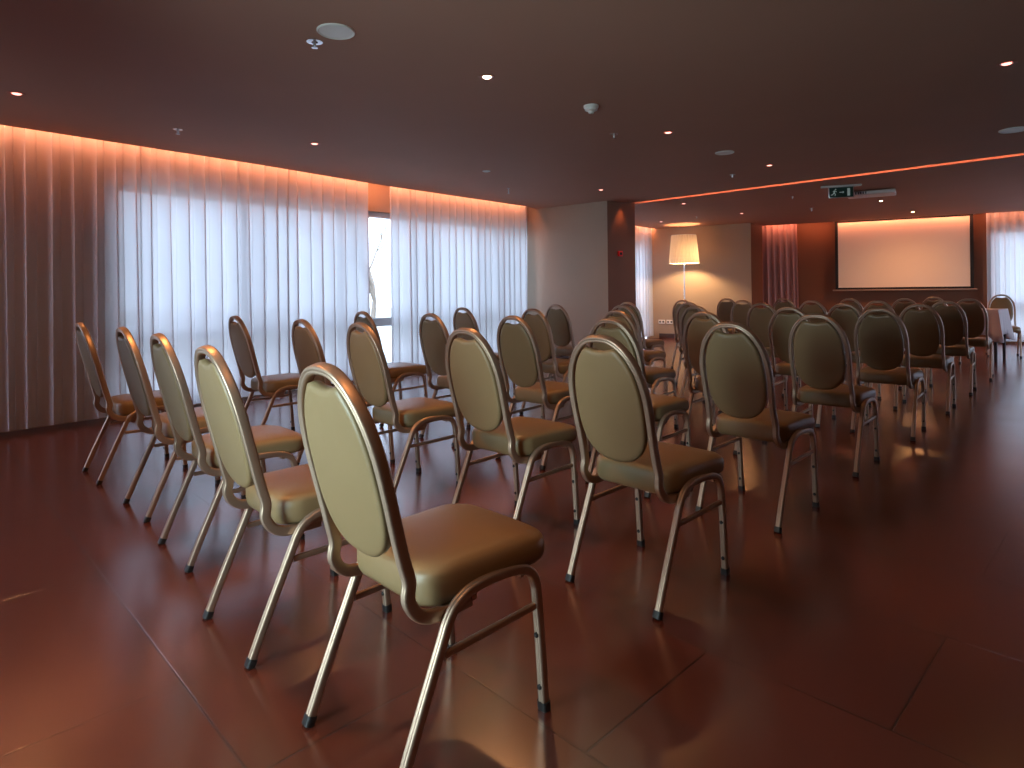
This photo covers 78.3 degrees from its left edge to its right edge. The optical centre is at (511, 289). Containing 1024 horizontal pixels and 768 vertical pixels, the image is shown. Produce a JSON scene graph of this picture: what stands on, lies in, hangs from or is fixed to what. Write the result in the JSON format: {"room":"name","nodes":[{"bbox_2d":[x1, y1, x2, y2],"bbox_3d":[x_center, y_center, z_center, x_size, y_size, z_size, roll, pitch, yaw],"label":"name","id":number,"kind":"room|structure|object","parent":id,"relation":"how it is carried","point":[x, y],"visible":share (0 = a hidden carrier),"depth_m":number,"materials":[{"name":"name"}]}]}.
{"room":"assembly chamber","nodes":[
{"label":"assembly chamber","id":0,"kind":"room"},
{"bbox_2d":[0,183,431,432],"bbox_3d":[-1.086,-0.177,9.228,0.405,2.620,13.100,-1,0,38],"label":"wall","id":1,"kind":"structure","parent":0,"point":[378,195],"depth_m":8.25,"materials":[{"name":"beige paint"}]},
{"bbox_2d":[368,211,391,363],"bbox_3d":[-1.740,0.006,8.366,0.128,2.070,6.411,-1,0,39],"label":"window","id":2,"kind":"structure","parent":1,"relation":"in","point":[386,321],"depth_m":8.37,"materials":[{"name":"grey metal"}]},
{"bbox_2d":[0,337,1023,767],"bbox_3d":[3.241,1.141,6.516,11.302,0.120,18.962,-1,0,41],"label":"floor","id":3,"kind":"structure","parent":0,"point":[882,626],"depth_m":2.16,"materials":[{"name":"red tile"}]},
{"bbox_2d":[75,322,187,484],"bbox_3d":[-2.416,0.672,4.013,0.602,0.961,0.424,-1,0,-44],"label":"banquet chair","id":4,"kind":"object","parent":3,"relation":"on","point":[120,408],"visible":0.76,"depth_m":3.83,"materials":[{"name":"beige metal"}]},
{"bbox_2d":[116,327,248,522],"bbox_3d":[-1.775,0.665,3.396,0.602,0.961,0.424,-1,0,-44],"label":"banquet chair","id":5,"kind":"object","parent":3,"relation":"on","point":[134,369],"visible":0.73,"depth_m":3.20,"materials":[{"name":"beige leather"}]},
{"bbox_2d":[150,333,304,572],"bbox_3d":[-1.276,0.659,2.837,0.602,0.961,0.424,-1,0,-43],"label":"banquet chair","id":6,"kind":"object","parent":3,"relation":"on","point":[271,441],"visible":0.71,"depth_m":2.69,"materials":[{"name":"beige metal"}]},
{"bbox_2d":[228,315,299,429],"bbox_3d":[-1.835,0.665,4.831,0.602,0.961,0.424,-1,0,-44],"label":"banquet chair","id":7,"kind":"object","parent":3,"relation":"on","point":[272,387],"visible":0.83,"depth_m":4.68,"materials":[{"name":"beige metal"}]},
{"bbox_2d":[194,345,391,668],"bbox_3d":[-0.754,0.652,2.184,0.602,0.961,0.424,-1,0,-43],"label":"banquet chair","id":8,"kind":"object","parent":3,"relation":"on","point":[287,495],"visible":0.78,"depth_m":2.00,"materials":[{"name":"beige leather"}]},
{"bbox_2d":[292,319,394,465],"bbox_3d":[-1.096,0.656,4.077,0.602,0.961,0.424,-1,0,-44],"label":"banquet chair","id":9,"kind":"object","parent":3,"relation":"on","point":[307,347],"visible":0.29,"depth_m":3.89,"materials":[{"name":"beige leather"}]},
{"bbox_2d":[354,311,427,426],"bbox_3d":[-1.060,0.656,5.501,0.602,0.961,0.424,-1,0,-45],"label":"banquet chair","id":10,"kind":"object","parent":3,"relation":"on","point":[398,371],"visible":0.52,"depth_m":5.37,"materials":[{"name":"beige leather"}]},
{"bbox_2d":[346,322,460,491],"bbox_3d":[-0.620,0.651,3.592,0.602,0.961,0.424,-1,0,-45],"label":"banquet chair","id":11,"kind":"object","parent":3,"relation":"on","point":[369,368],"visible":0.88,"depth_m":3.44,"materials":[{"name":"beige metal"}]},
{"bbox_2d":[297,362,550,767],"bbox_3d":[-0.230,0.646,1.649,0.602,0.961,0.424,-1,0,-44],"label":"banquet chair","id":12,"kind":"object","parent":3,"relation":"on","point":[441,556],"visible":1,"depth_m":1.51,"materials":[{"name":"beige metal"}]},
{"bbox_2d":[419,313,470,445],"bbox_3d":[-0.397,0.648,4.825,0.602,0.961,0.424,-1,0,-44],"label":"banquet chair","id":13,"kind":"object","parent":3,"relation":"on","point":[434,335],"visible":0.48,"depth_m":4.68,"materials":[{"name":"beige leather"}]},
{"bbox_2d":[453,307,515,395],"bbox_3d":[-0.284,0.647,6.346,0.424,0.961,0.602,-1,0,45],"label":"banquet chair","id":14,"kind":"object","parent":3,"relation":"on","point":[460,320],"visible":0.2,"depth_m":6.16,"materials":[{"name":"beige metal"}]},
{"bbox_2d":[445,328,579,524],"bbox_3d":[-0.004,0.643,2.964,0.424,0.961,0.602,-1,0,44],"label":"banquet chair","id":15,"kind":"object","parent":3,"relation":"on","point":[475,379],"visible":0.95,"depth_m":2.82,"materials":[{"name":"beige metal"}]},
{"bbox_2d":[497,315,590,469],"bbox_3d":[0.202,0.641,4.214,0.424,0.961,0.602,-1,0,44],"label":"banquet chair","id":16,"kind":"object","parent":3,"relation":"on","point":[517,345],"visible":0.8,"depth_m":4.05,"materials":[{"name":"beige metal"}]},
{"bbox_2d":[519,308,569,414],"bbox_3d":[0.379,0.639,5.670,0.424,0.961,0.602,-1,0,45],"label":"banquet chair","id":17,"kind":"object","parent":3,"relation":"on","point":[538,323],"visible":0.52,"depth_m":5.47,"materials":[{"name":"beige leather"}]},
{"bbox_2d":[545,304,587,380],"bbox_3d":[0.671,0.635,7.085,0.424,0.961,0.602,-1,0,43],"label":"banquet chair","id":18,"kind":"object","parent":3,"relation":"on","point":[559,321],"visible":0.44,"depth_m":6.91,"materials":[{"name":"beige leather"}]},
{"bbox_2d":[585,318,690,497],"bbox_3d":[0.736,0.634,3.670,0.424,0.961,0.602,-1,0,44],"label":"banquet chair","id":19,"kind":"object","parent":3,"relation":"on","point":[664,406],"visible":0.36,"depth_m":3.50,"materials":[{"name":"beige metal"}]},
{"bbox_2d":[610,305,667,392],"bbox_3d":[1.284,0.628,6.460,0.424,0.961,0.602,-1,0,43],"label":"banquet chair","id":20,"kind":"object","parent":3,"relation":"on","point":[649,356],"visible":0.38,"depth_m":6.28,"materials":[{"name":"beige metal"}]},
{"bbox_2d":[601,310,678,427],"bbox_3d":[1.007,0.631,5.029,0.602,0.961,0.424,-1,0,-44],"label":"banquet chair","id":21,"kind":"object","parent":3,"relation":"on","point":[654,376],"visible":0.38,"depth_m":4.87,"materials":[{"name":"beige metal"}]},
{"bbox_2d":[618,302,664,367],"bbox_3d":[1.614,0.624,7.909,0.424,0.961,0.602,-1,0,44],"label":"banquet chair","id":22,"kind":"object","parent":3,"relation":"on","point":[648,344],"visible":0.38,"depth_m":7.71,"materials":[{"name":"beige metal"}]},
{"bbox_2d":[565,335,729,619],"bbox_3d":[0.518,0.637,2.432,0.602,0.961,0.424,-1,0,-44],"label":"banquet chair","id":23,"kind":"object","parent":3,"relation":"on","point":[611,402],"visible":1,"depth_m":2.29,"materials":[{"name":"beige leather"}]},
{"bbox_2d":[671,300,691,367],"bbox_3d":[2.526,0.613,8.806,0.424,0.961,0.602,-1,0,43],"label":"banquet chair","id":24,"kind":"object","parent":3,"relation":"on","point":[674,310],"visible":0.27,"depth_m":8.75,"materials":[{"name":"beige metal"}]},
{"bbox_2d":[669,234,698,302],"bbox_3d":[3.620,-0.036,13.200,0.622,2.226,0.620,-1,0,0],"label":"floor lamp","id":25,"kind":"object","parent":3,"relation":"on","point":[683,247],"visible":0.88,"depth_m":12.97,"materials":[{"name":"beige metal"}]},
{"bbox_2d":[675,302,700,384],"bbox_3d":[2.193,0.617,7.318,0.424,0.961,0.602,-1,0,43],"label":"banquet chair","id":26,"kind":"object","parent":3,"relation":"on","point":[679,313],"visible":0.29,"depth_m":7.26,"materials":[{"name":"beige metal"}]},
{"bbox_2d":[680,306,721,413],"bbox_3d":[1.856,0.621,5.878,0.424,0.961,0.602,-1,0,44],"label":"banquet chair","id":27,"kind":"object","parent":3,"relation":"on","point":[689,313],"visible":0.26,"depth_m":5.78,"materials":[{"name":"beige metal"}]},
{"bbox_2d":[680,311,766,454],"bbox_3d":[1.514,0.625,4.513,0.424,0.961,0.602,-1,0,44],"label":"banquet chair","id":28,"kind":"object","parent":3,"relation":"on","point":[698,328],"visible":0.41,"depth_m":4.41,"materials":[{"name":"beige leather"}]},
{"bbox_2d":[716,298,736,333],"bbox_3d":[3.450,0.602,9.749,0.424,0.961,0.602,-1,0,43],"label":"banquet chair","id":29,"kind":"object","parent":3,"relation":"on","point":[724,311],"visible":0.19,"depth_m":9.59,"materials":[{"name":"beige fabric"}]},
{"bbox_2d":[730,300,753,333],"bbox_3d":[3.126,0.606,8.195,0.424,0.961,0.602,-1,0,43],"label":"banquet chair","id":30,"kind":"object","parent":3,"relation":"on","point":[739,314],"visible":0.2,"depth_m":8.03,"materials":[{"name":"beige fabric"}]},
{"bbox_2d":[695,322,819,532],"bbox_3d":[1.231,0.629,3.166,0.602,0.961,0.424,-1,0,-45],"label":"banquet chair","id":31,"kind":"object","parent":3,"relation":"on","point":[735,368],"visible":0.97,"depth_m":3.02,"materials":[{"name":"beige leather"}]},
{"bbox_2d":[746,303,800,395],"bbox_3d":[2.782,0.610,6.718,0.424,0.961,0.602,-1,0,43],"label":"banquet chair","id":32,"kind":"object","parent":3,"relation":"on","point":[760,318],"visible":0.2,"depth_m":6.56,"materials":[{"name":"beige leather"}]},
{"bbox_2d":[773,298,796,313],"bbox_3d":[4.053,0.595,9.136,0.424,0.961,0.602,-1,0,43],"label":"banquet chair","id":33,"kind":"object","parent":3,"relation":"on","point":[789,303],"visible":0.11,"depth_m":8.92,"materials":[{"name":"beige fabric"}]},
{"bbox_2d":[767,307,835,427],"bbox_3d":[2.427,0.614,5.294,0.424,0.961,0.602,-1,0,41],"label":"banquet chair","id":34,"kind":"object","parent":3,"relation":"on","point":[783,324],"visible":0.56,"depth_m":5.17,"materials":[{"name":"beige leather"}]},
{"bbox_2d":[796,300,827,379],"bbox_3d":[3.716,0.599,7.594,0.424,0.961,0.602,-1,0,43],"label":"banquet chair","id":35,"kind":"object","parent":3,"relation":"on","point":[818,308],"visible":0.13,"depth_m":7.38,"materials":[{"name":"beige fabric"}]},
{"bbox_2d":[784,313,879,476],"bbox_3d":[2.026,0.619,3.990,0.424,0.961,0.602,-1,0,43],"label":"banquet chair","id":36,"kind":"object","parent":3,"relation":"on","point":[819,357],"visible":0.94,"depth_m":3.83,"materials":[{"name":"beige metal"}]},
{"bbox_2d":[837,298,863,365],"bbox_3d":[4.660,0.587,8.516,0.424,0.961,0.602,-1,0,44],"label":"banquet chair","id":37,"kind":"object","parent":3,"relation":"on","point":[856,303],"visible":0.14,"depth_m":8.28,"materials":[{"name":"beige metal"}]},
{"bbox_2d":[825,303,880,405],"bbox_3d":[3.325,0.603,6.163,0.424,0.961,0.602,-1,0,40],"label":"banquet chair","id":38,"kind":"object","parent":3,"relation":"on","point":[847,319],"visible":0.23,"depth_m":5.96,"materials":[{"name":"beige metal"}]},
{"bbox_2d":[859,300,904,388],"bbox_3d":[4.196,0.593,7.103,0.424,0.961,0.602,-1,0,41],"label":"banquet chair","id":39,"kind":"object","parent":3,"relation":"on","point":[886,305],"visible":0.12,"depth_m":6.89,"materials":[{"name":"beige metal"}]},
{"bbox_2d":[850,308,925,440],"bbox_3d":[2.885,0.609,4.827,0.424,0.961,0.602,-1,0,41],"label":"banquet chair","id":40,"kind":"object","parent":3,"relation":"on","point":[881,344],"visible":0.94,"depth_m":4.67,"materials":[{"name":"beige metal"}]},
{"bbox_2d":[891,298,923,375],"bbox_3d":[5.095,0.582,8.071,0.424,0.961,0.602,-1,0,41],"label":"banquet chair","id":41,"kind":"object","parent":3,"relation":"on","point":[899,307],"visible":0.12,"depth_m":7.88,"materials":[{"name":"beige fabric"}]},
{"bbox_2d":[893,304,955,414],"bbox_3d":[3.755,0.598,5.725,0.424,0.961,0.602,-1,0,41],"label":"banquet chair","id":42,"kind":"object","parent":3,"relation":"on","point":[922,327],"visible":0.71,"depth_m":5.55,"materials":[{"name":"beige metal"}]},
{"bbox_2d":[920,297,960,363],"bbox_3d":[6.042,0.571,8.893,0.602,0.961,0.424,-1,0,-44],"label":"banquet chair","id":43,"kind":"object","parent":3,"relation":"on","point":[930,303],"visible":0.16,"depth_m":8.72,"materials":[{"name":"beige fabric"}]},
{"bbox_2d":[924,301,976,394],"bbox_3d":[4.633,0.588,6.657,0.424,0.961,0.602,-1,0,40],"label":"banquet chair","id":44,"kind":"object","parent":3,"relation":"on","point":[951,317],"visible":0.65,"depth_m":6.46,"materials":[{"name":"beige leather"}]},
{"bbox_2d":[951,298,993,380],"bbox_3d":[5.550,0.577,7.606,0.424,0.961,0.602,-1,0,39],"label":"banquet chair","id":45,"kind":"object","parent":3,"relation":"on","point":[974,313],"visible":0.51,"depth_m":7.40,"materials":[{"name":"beige fabric"}]},
{"bbox_2d":[994,334,1005,361],"bbox_3d":[6.925,0.662,9.464,0.550,0.750,0.750,-1,0,-40],"label":"side table","id":46,"kind":"object","parent":3,"relation":"on","point":[1004,335],"visible":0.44,"depth_m":9.34,"materials":[{"name":"black paint"}]},
{"bbox_2d":[981,308,1014,342],"bbox_3d":[6.923,0.517,9.464,0.688,0.470,0.907,-1,0,-40],"label":"tablecloth","id":47,"kind":"object","parent":46,"relation":"on","point":[999,322],"visible":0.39,"depth_m":9.07,"materials":[{"name":"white fabric"}]},
{"bbox_2d":[985,294,1021,357],"bbox_3d":[7.676,0.551,9.828,0.424,0.961,0.602,-1,0,34],"label":"banquet chair","id":48,"kind":"object","parent":3,"relation":"on","point":[1002,303],"visible":0.56,"depth_m":9.94,"materials":[{"name":"beige metal"}]},
{"bbox_2d":[0,0,1023,228],"bbox_3d":[3.213,-1.504,6.519,11.315,0.270,18.962,-1,0,41],"label":"ceiling","id":49,"kind":"structure","parent":0,"point":[911,97],"depth_m":4.26,"materials":[{"name":"brown paint"}]},
{"bbox_2d":[6,91,25,95],"bbox_3d":[-3.256,-1.287,4.130,0.104,0.010,0.104,-1,0,0],"label":"recessed light","id":50,"kind":"object","parent":49,"relation":"in","point":[8,92],"visible":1,"depth_m":4.12,"materials":[{"name":"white metal"}]},
{"bbox_2d":[173,128,182,134],"bbox_3d":[-2.696,-1.278,5.070,0.072,0.042,0.072,-1,0,0],"label":"sprinkler","id":51,"kind":"object","parent":49,"relation":"attached to","point":[177,129],"visible":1,"depth_m":5.06,"materials":[{"name":"silver metal"}]},
{"bbox_2d":[0,125,369,431],"bbox_3d":[-3.269,-0.160,5.900,0.169,2.561,4.947,-1,0,38],"label":"curtain","id":52,"kind":"object","parent":49,"relation":"hanging from","point":[106,236],"visible":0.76,"depth_m":5.80,"materials":[{"name":"white fabric"}]},
{"bbox_2d":[306,38,322,48],"bbox_3d":[-1.046,-1.300,3.330,0.084,0.037,0.084,-1,0,0],"label":"sprinkler","id":53,"kind":"object","parent":49,"relation":"attached to","point":[315,42],"visible":1,"depth_m":3.32,"materials":[{"name":"silver metal"}]},
{"bbox_2d":[317,23,354,39],"bbox_3d":[-0.896,-1.315,3.200,0.190,0.011,0.190,-1,0,0],"label":"ceiling speaker","id":54,"kind":"object","parent":49,"relation":"attached to","point":[335,31],"visible":1,"depth_m":3.19,"materials":[{"name":"white plastic"}]},
{"bbox_2d":[319,25,352,37],"bbox_3d":[-0.896,-1.315,3.200,0.165,0.005,0.165,-1,0,0],"label":"speaker grille","id":55,"kind":"object","parent":54,"relation":"attached to","point":[328,31],"depth_m":3.19,"materials":[{"name":"white plastic"}]},
{"bbox_2d":[390,187,526,367],"bbox_3d":[-0.642,-0.192,9.183,0.102,2.561,2.854,-1,0,40],"label":"curtain","id":56,"kind":"object","parent":49,"relation":"hanging from","point":[449,253],"visible":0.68,"depth_m":8.97,"materials":[{"name":"white fabric"}]},
{"bbox_2d":[479,74,494,79],"bbox_3d":[-0.156,-1.325,3.920,0.104,0.010,0.104,-1,0,0],"label":"recessed light","id":57,"kind":"object","parent":49,"relation":"in","point":[486,76],"visible":1,"depth_m":3.91,"materials":[{"name":"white metal"}]},
{"bbox_2d":[584,103,598,113],"bbox_3d":[0.574,-1.308,4.560,0.110,0.059,0.110,-1,0,0],"label":"smoke detector","id":58,"kind":"object","parent":49,"relation":"attached to","point":[591,108],"visible":1,"depth_m":4.53,"materials":[{"name":"white plastic"}]},
{"bbox_2d":[635,226,653,336],"bbox_3d":[1.987,-0.223,12.644,0.128,2.561,3.855,-1,0,36],"label":"curtain","id":59,"kind":"object","parent":49,"relation":"hanging from","point":[643,235],"visible":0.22,"depth_m":13.91,"materials":[{"name":"white fabric"}]},
{"bbox_2d":[662,131,673,133],"bbox_3d":[1.334,-1.342,5.370,0.104,0.010,0.104,-1,0,0],"label":"recessed light","id":60,"kind":"object","parent":49,"relation":"in","point":[667,132],"visible":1,"depth_m":5.36,"materials":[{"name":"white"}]},
{"bbox_2d":[715,150,733,154],"bbox_3d":[2.094,-1.351,6.190,0.180,0.011,0.180,-1,0,0],"label":"ceiling speaker","id":61,"kind":"object","parent":49,"relation":"attached to","point":[726,152],"visible":1,"depth_m":6.17,"materials":[{"name":"white plastic"}]},
{"bbox_2d":[716,152,732,154],"bbox_3d":[2.094,-1.351,6.190,0.157,0.005,0.157,-1,0,0],"label":"speaker grille","id":62,"kind":"object","parent":61,"relation":"attached to","point":[717,153],"depth_m":6.21,"materials":[{"name":"white plastic"}]},
{"bbox_2d":[762,224,798,308],"bbox_3d":[5.767,-0.271,13.671,0.867,2.556,0.113,-1,0,29],"label":"curtain","id":63,"kind":"object","parent":49,"relation":"hanging from","point":[779,242],"visible":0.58,"depth_m":13.63,"materials":[{"name":"fabric"}]},
{"bbox_2d":[821,184,861,198],"bbox_3d":[4.345,-1.300,8.300,0.480,0.165,0.070,-1,0,20],"label":"exit sign","id":64,"kind":"object","parent":49,"relation":"hanging from","point":[835,191],"visible":1,"depth_m":8.28,"materials":[{"name":"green plastic"}]},
{"bbox_2d":[848,188,895,198],"bbox_3d":[5.049,-1.357,8.838,0.600,0.068,0.425,-1,0,33],"label":"projector","id":65,"kind":"object","parent":49,"relation":"hanging from","point":[883,192],"visible":0.84,"depth_m":8.71,"materials":[{"name":"white plastic"}]},
{"bbox_2d":[986,211,1023,341],"bbox_3d":[10.733,-0.331,10.842,4.088,2.556,0.106,-1,0,30],"label":"curtain","id":66,"kind":"object","parent":49,"relation":"hanging from","point":[1004,230],"visible":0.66,"depth_m":11.73,"materials":[{"name":"white fabric"}]},
{"bbox_2d":[996,60,1017,66],"bbox_3d":[2.984,-1.362,3.790,0.104,0.010,0.104,-1,0,0],"label":"recessed light","id":67,"kind":"object","parent":49,"relation":"in","point":[1012,62],"visible":1,"depth_m":3.78,"materials":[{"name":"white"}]},
{"bbox_2d":[998,126,1023,133],"bbox_3d":[4.324,-1.377,5.410,0.220,0.011,0.220,-1,0,0],"label":"ceiling speaker","id":68,"kind":"object","parent":49,"relation":"attached to","point":[1019,128],"visible":1,"depth_m":5.42,"materials":[{"name":"white plastic"}]},
{"bbox_2d":[1000,127,1023,132],"bbox_3d":[4.324,-1.377,5.410,0.191,0.005,0.191,-1,0,0],"label":"speaker grille","id":69,"kind":"object","parent":68,"relation":"attached to","point":[1013,129],"depth_m":5.42,"materials":[{"name":"white plastic"}]},
{"bbox_2d":[527,201,635,358],"bbox_3d":[1.045,-0.203,10.158,1.809,2.620,0.595,-1,0,40],"label":"wall","id":70,"kind":"structure","parent":0,"point":[574,264],"depth_m":9.79,"materials":[{"name":"beige paint"}]},
{"bbox_2d":[647,223,751,337],"bbox_3d":[4.081,-0.239,13.754,2.291,2.620,0.300,-1,0,34],"label":"wall","id":71,"kind":"structure","parent":0,"point":[723,269],"depth_m":13.54,"materials":[{"name":"beige paint"}]},
{"bbox_2d":[659,333,677,338],"bbox_3d":[4.123,1.016,13.521,1.986,0.110,0.015,-1,0,34],"label":"baseboard","id":72,"kind":"structure","parent":71,"relation":"attached to","point":[661,335],"depth_m":13.96,"materials":[{"name":"brown wood"}]},
{"bbox_2d":[751,223,762,307],"bbox_3d":[5.172,-0.252,13.645,0.781,2.620,1.144,-1,0,-15],"label":"wall","id":73,"kind":"structure","parent":0,"point":[756,230],"depth_m":13.33,"materials":[{"name":"orange paint"}]},
{"bbox_2d":[797,213,1023,343],"bbox_3d":[9.217,-0.301,12.052,8.532,2.620,0.290,-1,0,30],"label":"wall","id":74,"kind":"structure","parent":0,"point":[815,241],"depth_m":13.29,"materials":[{"name":"orange paint"}]},
{"bbox_2d":[833,214,976,290],"bbox_3d":[7.762,-0.755,12.537,2.443,1.536,0.101,-1,0,29],"label":"projection screen","id":75,"kind":"object","parent":74,"relation":"attached to","point":[931,252],"visible":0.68,"depth_m":12.49,"materials":[{"name":"beige fabric"}]},
{"label":"outside","id":76,"kind":"structure","parent":0,"visible":0},
{"bbox_2d":[370,308,391,361],"bbox_3d":[0.019,1.595,15.000,90.000,0.050,90.000,-1,0,0],"label":"ground","id":77,"kind":"structure","parent":76,"point":[385,332],"depth_m":23.49,"materials":[{"name":"white"}]},
{"bbox_2d":[369,217,389,317],"bbox_3d":[-3.566,-0.547,14.474,2.454,4.360,3.784,-1,0,0],"label":"bare tree","id":78,"kind":"object","parent":77,"relation":"on","point":[372,284],"visible":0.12,"depth_m":14.76,"materials":[{"name":"grey plant"}]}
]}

